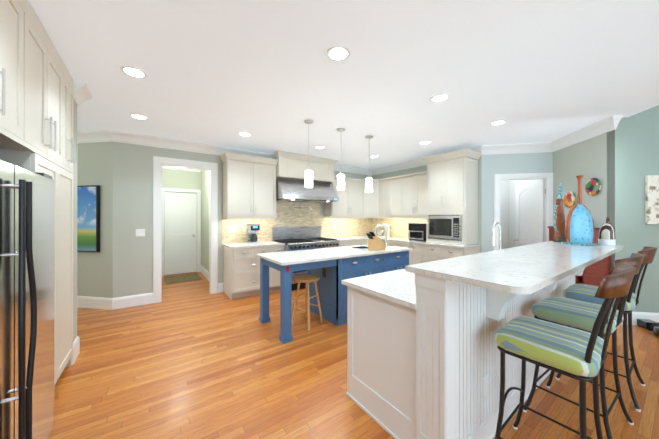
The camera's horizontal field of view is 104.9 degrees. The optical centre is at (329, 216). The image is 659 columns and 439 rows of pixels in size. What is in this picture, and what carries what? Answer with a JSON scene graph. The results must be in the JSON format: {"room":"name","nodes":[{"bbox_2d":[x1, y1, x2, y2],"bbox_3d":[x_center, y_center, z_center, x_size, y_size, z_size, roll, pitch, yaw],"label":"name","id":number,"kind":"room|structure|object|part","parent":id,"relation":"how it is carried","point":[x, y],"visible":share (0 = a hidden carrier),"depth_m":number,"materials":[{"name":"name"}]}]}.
{"room":"kitchen","nodes":[
{"label":"kitchen","id":0,"kind":"room"},
{"bbox_2d":[69,99,76,365],"bbox_3d":[-2.553,0.051,2.532,0.002,2.740,0.270,0,0,-35],"label":"wall","id":1,"kind":"structure","parent":0,"point":[74,231],"depth_m":2.55,"materials":[{"name":"grey paint"}]},
{"bbox_2d":[0,0,31,151],"bbox_3d":[-1.832,-0.866,0.957,0.680,0.901,0.933,0,0,-35],"label":"upper cabinet","id":2,"kind":"object","parent":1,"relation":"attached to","point":[15,15],"depth_m":1.41,"materials":[{"name":"beige paint"}]},
{"bbox_2d":[0,7,67,171],"bbox_3d":[-2.293,-0.866,1.610,0.680,0.901,0.933,0,0,-35],"label":"upper cabinet","id":3,"kind":"object","parent":1,"relation":"attached to","point":[36,103],"depth_m":1.82,"materials":[{"name":"beige paint"}]},
{"bbox_2d":[68,71,75,175],"bbox_3d":[-2.612,-0.865,2.061,0.680,0.901,0.425,0,0,-35],"label":"upper cabinet","id":4,"kind":"object","parent":1,"relation":"attached to","point":[70,80],"depth_m":2.33,"materials":[{"name":"beige paint"}]},
{"bbox_2d":[77,141,112,297],"bbox_3d":[-4.640,0.052,3.783,2.435,2.740,1.322,0,0,-35],"label":"wall","id":5,"kind":"structure","parent":0,"point":[95,269],"depth_m":3.93,"materials":[{"name":"grey paint"}]},
{"bbox_3d":[-3.939,0.027,3.974,0.760,1.030,0.047,0,0,10],"label":"painting","id":6,"kind":"part","parent":5,"relation":"part of"},
{"bbox_2d":[162,169,199,275],"bbox_3d":[-3.778,0.054,6.337,0.990,2.740,0.100,0,0,-35],"label":"wall","id":7,"kind":"structure","parent":0,"point":[177,179],"depth_m":6.29,"materials":[{"name":"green paint"}]},
{"bbox_2d":[165,192,196,274],"bbox_3d":[-3.722,0.403,6.352,0.695,2.018,0.175,0,0,-35],"label":"hall door","id":8,"kind":"structure","parent":7,"relation":"in","point":[180,233],"depth_m":6.34,"materials":[{"name":"white wood"}]},
{"bbox_2d":[162,188,200,275],"bbox_3d":[-3.699,0.362,6.319,0.870,2.125,0.020,0,0,-35],"label":"door frame","id":9,"kind":"structure","parent":7,"relation":"attached to","point":[198,192],"depth_m":6.52,"materials":[{"name":"white wood"}]},
{"bbox_2d":[200,170,208,271],"bbox_3d":[-2.729,0.054,5.805,0.110,2.740,2.180,0,0,-35],"label":"wall","id":10,"kind":"structure","parent":0,"point":[204,175],"depth_m":6.18,"materials":[{"name":"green paint"}]},
{"bbox_2d":[113,142,371,297],"bbox_3d":[-1.061,0.054,5.575,5.650,2.740,0.120,0,0,-35],"label":"wall","id":11,"kind":"structure","parent":0,"point":[132,212],"depth_m":4.06,"materials":[{"name":"grey paint"}]},
{"bbox_2d":[136,229,144,235],"bbox_3d":[-3.052,0.252,4.088,0.120,0.120,0.009,0,0,-35],"label":"switch plate","id":12,"kind":"object","parent":11,"relation":"attached to","point":[141,232],"depth_m":4.09,"materials":[{"name":"white plastic"}]},
{"bbox_2d":[153,156,217,302],"bbox_3d":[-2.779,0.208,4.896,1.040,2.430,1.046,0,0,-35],"label":"door frame","id":13,"kind":"structure","parent":11,"relation":"attached to","point":[160,162],"depth_m":4.38,"materials":[{"name":"white wood"}]},
{"bbox_2d":[220,152,277,218],"bbox_3d":[-1.548,-0.552,4.897,1.000,1.170,0.410,0,0,-35],"label":"upper cabinet","id":14,"kind":"object","parent":11,"relation":"attached to","point":[249,189],"visible":1,"depth_m":4.76,"materials":[{"name":"beige paint"}]},
{"bbox_2d":[270,150,289,177],"bbox_3d":[-1.037,-1.049,5.240,0.216,0.496,0.440,0,0,-35],"label":"upper cabinet","id":15,"kind":"object","parent":11,"relation":"attached to","point":[289,167],"depth_m":5.05,"materials":[{"name":"beige paint"}]},
{"bbox_2d":[222,201,371,243],"bbox_3d":[-0.428,0.074,5.945,3.950,0.900,0.005,0,0,-35],"label":"tile backsplash","id":16,"kind":"structure","parent":11,"relation":"attached to","point":[287,215],"depth_m":5.73,"materials":[{"name":"tile"}]},
{"bbox_2d":[228,226,235,232],"bbox_3d":[-1.890,0.243,4.904,0.140,0.120,0.008,0,0,-35],"label":"switch plate","id":17,"kind":"object","parent":16,"relation":"attached to","point":[231,229],"depth_m":4.91,"materials":[{"name":"white plastic"}]},
{"bbox_2d":[276,177,338,202],"bbox_3d":[-0.519,-0.571,5.494,1.348,0.456,0.623,0,0,-35],"label":"hood canopy","id":18,"kind":"object","parent":11,"relation":"attached to","point":[288,189],"visible":0.94,"depth_m":5.26,"materials":[{"name":"silver metal"}]},
{"bbox_2d":[289,154,329,181],"bbox_3d":[-0.572,-1.049,5.569,1.034,0.496,0.440,0,0,-35],"label":"upper cabinet","id":19,"kind":"object","parent":11,"relation":"attached to","point":[321,171],"depth_m":5.40,"materials":[{"name":"beige paint"}]},
{"bbox_2d":[330,159,333,181],"bbox_3d":[-0.106,-1.049,5.898,0.216,0.496,0.440,0,0,-35],"label":"upper cabinet","id":20,"kind":"object","parent":11,"relation":"attached to","point":[331,160],"depth_m":5.74,"materials":[{"name":"beige paint"}]},
{"bbox_2d":[324,176,347,214],"bbox_3d":[0.194,-0.486,6.165,0.568,0.940,0.350,0,0,-35],"label":"upper cabinet","id":21,"kind":"object","parent":11,"relation":"attached to","point":[340,207],"depth_m":6.01,"materials":[{"name":"beige paint"}]},
{"bbox_2d":[73,80,622,175],"bbox_3d":[-0.997,-1.240,4.064,8.710,0.155,6.824,0,0,-35],"label":"crown molding","id":22,"kind":"structure","parent":11,"relation":"attached to","point":[81,93],"depth_m":4.33,"materials":[{"name":"white wood"}]},
{"bbox_2d":[348,177,363,214],"bbox_3d":[0.590,-0.486,6.422,0.602,0.940,0.387,0,0,-35],"label":"upper cabinet","id":23,"kind":"object","parent":11,"relation":"attached to","point":[355,186],"depth_m":6.28,"materials":[{"name":"beige paint"}]},
{"bbox_2d":[71,265,658,364],"bbox_3d":[0.318,1.334,3.561,10.279,0.175,9.160,0,0,-35],"label":"baseboard","id":24,"kind":"structure","parent":11,"relation":"attached to","point":[112,303],"depth_m":3.93,"materials":[{"name":"white wood"}]},
{"bbox_2d":[29,0,658,168],"bbox_3d":[-0.349,-1.349,3.313,10.100,0.060,12.400,0,0,-35],"label":"ceiling","id":25,"kind":"structure","parent":0,"point":[270,76],"depth_m":2.27,"materials":[{"name":"white paint"}]},
{"bbox_2d":[120,66,146,77],"bbox_3d":[-1.778,-1.315,2.303,0.196,0.007,0.186,0,0,19],"label":"recessed light","id":26,"kind":"object","parent":25,"relation":"in","point":[129,70],"depth_m":2.29,"materials":[{"name":"white"}]},
{"bbox_2d":[130,114,147,119],"bbox_3d":[-2.499,-1.315,3.324,0.196,0.007,0.186,0,0,19],"label":"recessed light","id":27,"kind":"object","parent":25,"relation":"in","point":[138,116],"depth_m":3.31,"materials":[{"name":"white"}]},
{"bbox_2d":[238,132,250,135],"bbox_3d":[-1.345,-1.314,4.029,0.196,0.007,0.186,0,0,19],"label":"recessed light","id":28,"kind":"object","parent":25,"relation":"in","point":[241,133],"depth_m":4.02,"materials":[{"name":"white"}]},
{"bbox_2d":[304,120,312,187],"bbox_3d":[-0.284,-0.862,3.480,0.130,0.907,0.130,0,0,-35],"label":"pendant light","id":29,"kind":"object","parent":25,"relation":"hanging from","point":[308,177],"visible":1,"depth_m":3.43,"materials":[{"name":"white glass"}]},
{"bbox_2d":[326,45,349,60],"bbox_3d":[0.069,-1.316,2.042,0.191,0.007,0.186,0,0,1],"label":"recessed light","id":30,"kind":"object","parent":25,"relation":"in","point":[338,53],"depth_m":2.04,"materials":[{"name":"white"}]},
{"bbox_2d":[337,128,344,189],"bbox_3d":[0.173,-0.862,3.804,0.130,0.907,0.130,0,0,-35],"label":"pendant light","id":31,"kind":"object","parent":25,"relation":"hanging from","point":[340,180],"visible":1,"depth_m":3.76,"materials":[{"name":"white glass"}]},
{"bbox_2d":[365,135,372,191],"bbox_3d":[0.647,-0.861,4.138,0.130,0.907,0.130,0,0,-35],"label":"pendant light","id":32,"kind":"object","parent":25,"relation":"hanging from","point":[369,183],"visible":1,"depth_m":4.09,"materials":[{"name":"white glass"}]},
{"bbox_2d":[419,141,430,144],"bbox_3d":[1.697,-1.313,4.489,0.196,0.007,0.186,0,0,19],"label":"recessed light","id":33,"kind":"object","parent":25,"relation":"in","point":[424,142],"depth_m":4.46,"materials":[{"name":"white"}]},
{"bbox_2d":[430,94,448,101],"bbox_3d":[1.221,-1.315,2.806,0.196,0.007,0.186,0,0,19],"label":"recessed light","id":34,"kind":"object","parent":25,"relation":"in","point":[440,97],"depth_m":2.80,"materials":[{"name":"white"}]},
{"bbox_2d":[490,120,506,124],"bbox_3d":[2.359,-1.314,3.536,0.186,0.007,0.196,0,0,19],"label":"recessed light","id":35,"kind":"object","parent":25,"relation":"in","point":[499,122],"depth_m":3.52,"materials":[{"name":"white"}]},
{"bbox_2d":[47,272,658,438],"bbox_3d":[0.999,1.447,4.262,13.400,0.050,12.400,0,0,-35],"label":"floor","id":36,"kind":"structure","parent":0,"point":[191,360],"depth_m":2.17,"materials":[{"name":"brown wood"}]},
{"bbox_2d":[0,160,54,438],"bbox_3d":[-1.712,0.567,0.928,0.804,1.665,1.300,0,0,-35],"label":"fridge","id":37,"kind":"object","parent":36,"relation":"on","point":[27,230],"visible":1,"depth_m":1.21,"materials":[{"name":"silver metal"}]},
{"bbox_2d":[0,152,63,385],"bbox_3d":[-2.320,0.487,1.646,0.680,1.866,0.556,0,0,-35],"label":"tall cabinet","id":38,"kind":"object","parent":36,"relation":"on","point":[29,161],"depth_m":2.01,"materials":[{"name":"beige paint"}]},
{"bbox_2d":[64,172,72,367],"bbox_3d":[-2.571,0.487,2.002,0.680,1.866,0.566,0,0,-35],"label":"tall cabinet","id":39,"kind":"object","parent":36,"relation":"on","point":[68,178],"depth_m":2.31,"materials":[{"name":"beige paint"}]},
{"bbox_2d":[164,273,201,283],"bbox_3d":[-3.403,1.418,5.866,0.700,0.012,0.800,0,0,-35],"label":"mat","id":40,"kind":"object","parent":36,"relation":"on","point":[181,278],"visible":1,"depth_m":5.81,"materials":[{"name":"beige fabric"}]},
{"bbox_2d":[222,241,284,299],"bbox_3d":[-1.442,0.966,4.821,0.998,0.914,0.669,0,0,-35],"label":"base cabinet","id":41,"kind":"object","parent":36,"relation":"on","point":[241,269],"visible":0.83,"depth_m":4.51,"materials":[{"name":"beige paint"}]},
{"bbox_2d":[246,224,259,243],"bbox_3d":[-1.474,0.326,4.912,0.190,0.365,0.286,0,0,-35],"label":"coffee maker","id":42,"kind":"object","parent":41,"relation":"on","point":[251,233],"visible":1,"depth_m":4.86,"materials":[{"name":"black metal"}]},
{"bbox_2d":[272,226,339,290],"bbox_3d":[-0.486,0.818,5.393,1.216,1.210,0.816,0,0,-35],"label":"range","id":43,"kind":"object","parent":36,"relation":"on","point":[295,238],"visible":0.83,"depth_m":5.36,"materials":[{"name":"silver metal"}]},
{"bbox_2d":[291,275,322,330],"bbox_3d":[-0.295,1.113,3.373,0.396,0.624,0.395,0,0,-35],"label":"stool","id":44,"kind":"object","parent":36,"relation":"on","point":[307,279],"visible":0.98,"depth_m":3.33,"materials":[{"name":"brown wood"}]},
{"bbox_2d":[257,248,411,343],"bbox_3d":[0.181,0.980,3.792,2.244,0.883,0.809,0,0,-35],"label":"kitchen island","id":45,"kind":"object","parent":36,"relation":"on","point":[332,267],"depth_m":3.40,"materials":[{"name":"wood"}]},
{"bbox_2d":[256,244,407,263],"bbox_3d":[0.173,0.523,3.802,2.300,0.030,0.840,0,0,-35],"label":"island countertop","id":46,"kind":"structure","parent":45,"relation":"on","point":[357,250],"depth_m":3.52,"materials":[{"name":"white stone"}]},
{"bbox_2d":[366,232,385,250],"bbox_3d":[0.702,0.363,3.865,0.302,0.288,0.110,0,0,-27],"label":"knife block","id":47,"kind":"object","parent":46,"relation":"on","point":[376,243],"visible":1,"depth_m":3.81,"materials":[{"name":"brown wood"}]},
{"bbox_2d":[375,224,388,247],"bbox_3d":[0.886,0.310,4.236,0.197,0.395,0.175,0,0,-35],"label":"island faucet","id":48,"kind":"object","parent":46,"relation":"on","point":[385,234],"visible":0.79,"depth_m":4.19,"materials":[{"name":"silver metal"}]},
{"bbox_2d":[409,252,419,264],"bbox_3d":[1.983,0.981,5.402,0.630,0.884,0.593,0,0,-35],"label":"base cabinet","id":49,"kind":"object","parent":36,"relation":"on","point":[414,257],"depth_m":5.21,"materials":[{"name":"beige paint"}]},
{"bbox_2d":[346,285,484,438],"bbox_3d":[0.658,0.979,1.996,0.806,0.883,0.679,0,0,-35],"label":"base cabinet","id":50,"kind":"object","parent":36,"relation":"on","point":[423,356],"depth_m":1.53,"materials":[{"name":"white wood"}]},
{"bbox_2d":[341,269,476,308],"bbox_3d":[1.379,0.522,2.515,2.655,0.030,0.695,0,0,-35],"label":"countertop","id":51,"kind":"structure","parent":50,"relation":"on","point":[410,290],"depth_m":1.65,"materials":[{"name":"white stone"}]},
{"bbox_2d":[491,222,500,249],"bbox_3d":[1.812,0.278,2.792,0.219,0.456,0.111,0,0,-35],"label":"faucet","id":52,"kind":"object","parent":51,"relation":"on","point":[493,233],"visible":0.75,"depth_m":2.72,"materials":[{"name":"silver metal"}]},
{"bbox_2d":[405,241,623,296],"bbox_3d":[1.743,0.305,2.052,2.756,0.030,0.590,0,0,-35],"label":"countertop","id":53,"kind":"structure","parent":50,"relation":"on","point":[522,271],"depth_m":1.51,"materials":[{"name":"white stone"}]},
{"bbox_2d":[553,183,565,242],"bbox_3d":[2.616,-0.057,2.896,0.300,0.693,0.116,0,0,-35],"label":"jug vase","id":54,"kind":"object","parent":53,"relation":"on","point":[559,224],"visible":1,"depth_m":2.89,"materials":[{"name":"glass"}]},
{"bbox_2d":[561,175,599,245],"bbox_3d":[2.667,-0.075,2.699,0.298,0.730,0.298,0,0,-35],"label":"vase","id":55,"kind":"object","parent":53,"relation":"on","point":[579,227],"visible":1,"depth_m":2.65,"materials":[{"name":"blue glass"}]},
{"bbox_2d":[598,217,615,244],"bbox_3d":[2.920,0.144,2.664,0.169,0.292,0.126,0,0,-35],"label":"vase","id":56,"kind":"object","parent":53,"relation":"on","point":[606,235],"visible":0.98,"depth_m":2.62,"materials":[{"name":"white ceramic"}]},
{"bbox_2d":[420,252,435,262],"bbox_3d":[2.231,0.981,5.051,0.630,0.884,0.493,0,0,-35],"label":"base cabinet","id":57,"kind":"object","parent":36,"relation":"on","point":[422,252],"depth_m":4.96,"materials":[{"name":"beige paint"}]},
{"bbox_2d":[436,248,479,260],"bbox_3d":[2.440,0.981,4.755,0.630,0.884,0.458,0,0,-35],"label":"base cabinet","id":58,"kind":"object","parent":36,"relation":"on","point":[456,252],"depth_m":4.56,"materials":[{"name":"beige paint"}]},
{"bbox_2d":[332,236,479,251],"bbox_3d":[1.305,0.524,5.413,1.724,0.030,2.866,0,0,-35],"label":"countertop","id":59,"kind":"structure","parent":58,"relation":"on","point":[417,245],"depth_m":5.26,"materials":[{"name":"white stone"}]},
{"bbox_2d":[376,224,389,237],"bbox_3d":[1.354,0.340,6.359,0.259,0.338,0.344,0,0,-35],"label":"stand mixer","id":60,"kind":"object","parent":59,"relation":"on","point":[380,232],"visible":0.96,"depth_m":6.31,"materials":[{"name":"beige paint"}]},
{"bbox_2d":[408,223,425,240],"bbox_3d":[1.976,0.324,5.516,0.378,0.370,0.400,0,0,-35],"label":"toaster oven","id":61,"kind":"object","parent":59,"relation":"on","point":[416,231],"visible":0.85,"depth_m":5.40,"materials":[{"name":"black metal"}]},
{"bbox_2d":[421,149,481,244],"bbox_3d":[2.356,-0.342,4.938,0.550,1.700,0.915,0,0,-35],"label":"tall cabinet","id":62,"kind":"object","parent":59,"relation":"on","point":[452,203],"visible":1,"depth_m":4.72,"materials":[{"name":"beige paint"}]},
{"bbox_2d":[485,289,524,400],"bbox_3d":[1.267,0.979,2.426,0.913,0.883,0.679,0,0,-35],"label":"base cabinet","id":63,"kind":"object","parent":36,"relation":"on","point":[500,308],"depth_m":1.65,"materials":[{"name":"white wood"}]},
{"bbox_2d":[525,293,540,364],"bbox_3d":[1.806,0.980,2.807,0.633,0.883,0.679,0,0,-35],"label":"base cabinet","id":64,"kind":"object","parent":36,"relation":"on","point":[529,301],"depth_m":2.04,"materials":[{"name":"white wood"}]},
{"bbox_2d":[541,285,556,321],"bbox_3d":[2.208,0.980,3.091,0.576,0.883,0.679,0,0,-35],"label":"base cabinet","id":65,"kind":"object","parent":36,"relation":"on","point":[552,291],"depth_m":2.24,"materials":[{"name":"white wood"}]},
{"bbox_2d":[494,263,635,438],"bbox_3d":[1.219,0.828,1.363,0.532,1.184,0.553,0,0,-35],"label":"bar stool","id":66,"kind":"object","parent":36,"relation":"on","point":[561,349],"visible":1,"depth_m":1.27,"materials":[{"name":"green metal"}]},
{"bbox_2d":[548,226,610,285],"bbox_3d":[3.711,0.787,3.813,0.320,1.270,0.720,0,0,10],"label":"cabinet","id":67,"kind":"object","parent":36,"relation":"on","point":[595,273],"visible":0.06,"depth_m":3.46,"materials":[{"name":"red wood"}]},
{"bbox_2d":[523,253,644,438],"bbox_3d":[1.760,0.828,1.770,0.532,1.184,0.553,0,0,-35],"label":"bar stool","id":68,"kind":"object","parent":36,"relation":"on","point":[577,314],"visible":0.62,"depth_m":1.71,"materials":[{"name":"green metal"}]},
{"bbox_2d":[555,246,656,411],"bbox_3d":[2.345,0.828,2.156,0.528,1.184,0.549,0,0,-35],"label":"bar stool","id":69,"kind":"object","parent":36,"relation":"on","point":[584,292],"visible":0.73,"depth_m":2.00,"materials":[{"name":"grey metal"}]},
{"bbox_2d":[637,319,658,330],"bbox_3d":[4.081,1.376,3.224,0.140,0.090,0.165,0,0,10],"label":"dock","id":70,"kind":"object","parent":36,"relation":"on","point":[648,324],"visible":0.86,"depth_m":3.21,"materials":[{"name":"black plastic"}]},
{"bbox_2d":[653,326,658,336],"bbox_3d":[4.031,1.370,2.936,0.344,0.090,0.344,0,0,-35],"label":"robot vacuum","id":71,"kind":"object","parent":36,"relation":"on","point":[655,330],"visible":0.98,"depth_m":3.02,"materials":[{"name":"black plastic"}]},
{"bbox_2d":[372,155,481,252],"bbox_3d":[2.028,0.054,5.995,0.120,2.740,3.000,0,0,-35],"label":"wall","id":72,"kind":"structure","parent":0,"point":[404,172],"depth_m":4.78,"materials":[{"name":"grey paint"}]},
{"bbox_2d":[364,179,379,214],"bbox_3d":[1.102,-0.485,6.617,0.661,0.940,0.660,0,0,-35],"label":"upper cabinet","id":73,"kind":"object","parent":72,"relation":"attached to","point":[371,199],"depth_m":6.41,"materials":[{"name":"beige paint"}]},
{"bbox_2d":[380,175,403,214],"bbox_3d":[1.581,-0.486,6.176,0.387,0.940,0.814,0,0,-35],"label":"upper cabinet","id":74,"kind":"object","parent":72,"relation":"attached to","point":[402,196],"depth_m":6.03,"materials":[{"name":"beige paint"}]},
{"bbox_2d":[372,218,425,237],"bbox_3d":[1.778,0.236,6.240,0.005,0.544,2.010,0,0,-35],"label":"tile backsplash","id":75,"kind":"structure","parent":72,"relation":"attached to","point":[398,226],"depth_m":6.37,"materials":[{"name":"tile"}]},
{"bbox_2d":[404,171,426,214],"bbox_3d":[1.988,-0.486,5.631,0.351,0.940,0.772,0,0,-35],"label":"upper cabinet","id":76,"kind":"object","parent":72,"relation":"attached to","point":[415,185],"depth_m":5.49,"materials":[{"name":"beige paint"}]},
{"bbox_2d":[482,152,552,252],"bbox_3d":[3.433,0.053,4.695,1.174,2.740,0.120,0,0,10],"label":"wall","id":77,"kind":"structure","parent":0,"point":[493,164],"depth_m":4.70,"materials":[{"name":"grey paint"}]},
{"bbox_2d":[494,173,552,250],"bbox_3d":[3.533,0.315,4.664,0.960,2.215,0.146,0,0,10],"label":"door frame","id":78,"kind":"structure","parent":77,"relation":"attached to","point":[548,177],"depth_m":4.60,"materials":[{"name":"white wood"}]},
{"bbox_2d":[514,179,544,246],"bbox_3d":[3.936,0.360,4.992,0.516,2.103,0.603,0,0,-35],"label":"door","id":79,"kind":"structure","parent":77,"relation":"in","point":[530,212],"depth_m":4.93,"materials":[{"name":"white wood"}]},
{"bbox_2d":[500,180,534,248],"bbox_3d":[3.567,0.054,5.473,1.334,2.740,1.460,0,0,10],"label":"wall","id":80,"kind":"structure","parent":0,"point":[508,209],"depth_m":6.01,"materials":[{"name":"white paint"}]},
{"bbox_2d":[553,130,614,269],"bbox_3d":[3.961,0.052,3.944,0.120,2.740,1.181,0,0,10],"label":"wall","id":81,"kind":"structure","parent":0,"point":[587,159],"depth_m":3.77,"materials":[{"name":"grey paint"}]},
{"bbox_2d":[564,192,575,207],"bbox_3d":[3.899,-0.278,4.112,0.188,0.260,0.188,0,0,-35],"label":"wall art","id":82,"kind":"object","parent":81,"relation":"attached to","point":[569,199],"visible":0.98,"depth_m":4.12},
{"bbox_2d":[585,178,600,195],"bbox_3d":[3.825,-0.438,3.678,0.188,0.260,0.188,0,0,-35],"label":"wall art","id":83,"kind":"object","parent":81,"relation":"attached to","point":[592,186],"visible":0.96,"depth_m":3.69},
{"bbox_2d":[607,105,658,312],"bbox_3d":[5.487,-0.354,3.143,3.400,3.550,0.122,0,0,10],"label":"wall","id":84,"kind":"structure","parent":0,"point":[636,146],"depth_m":3.33,"materials":[{"name":"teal paint"}]},
{"bbox_2d":[645,175,658,223],"bbox_3d":[4.350,-0.223,3.256,0.450,0.632,0.037,0,0,10],"label":"framed art","id":85,"kind":"object","parent":84,"relation":"attached to","point":[651,199],"visible":1,"depth_m":3.27}
]}

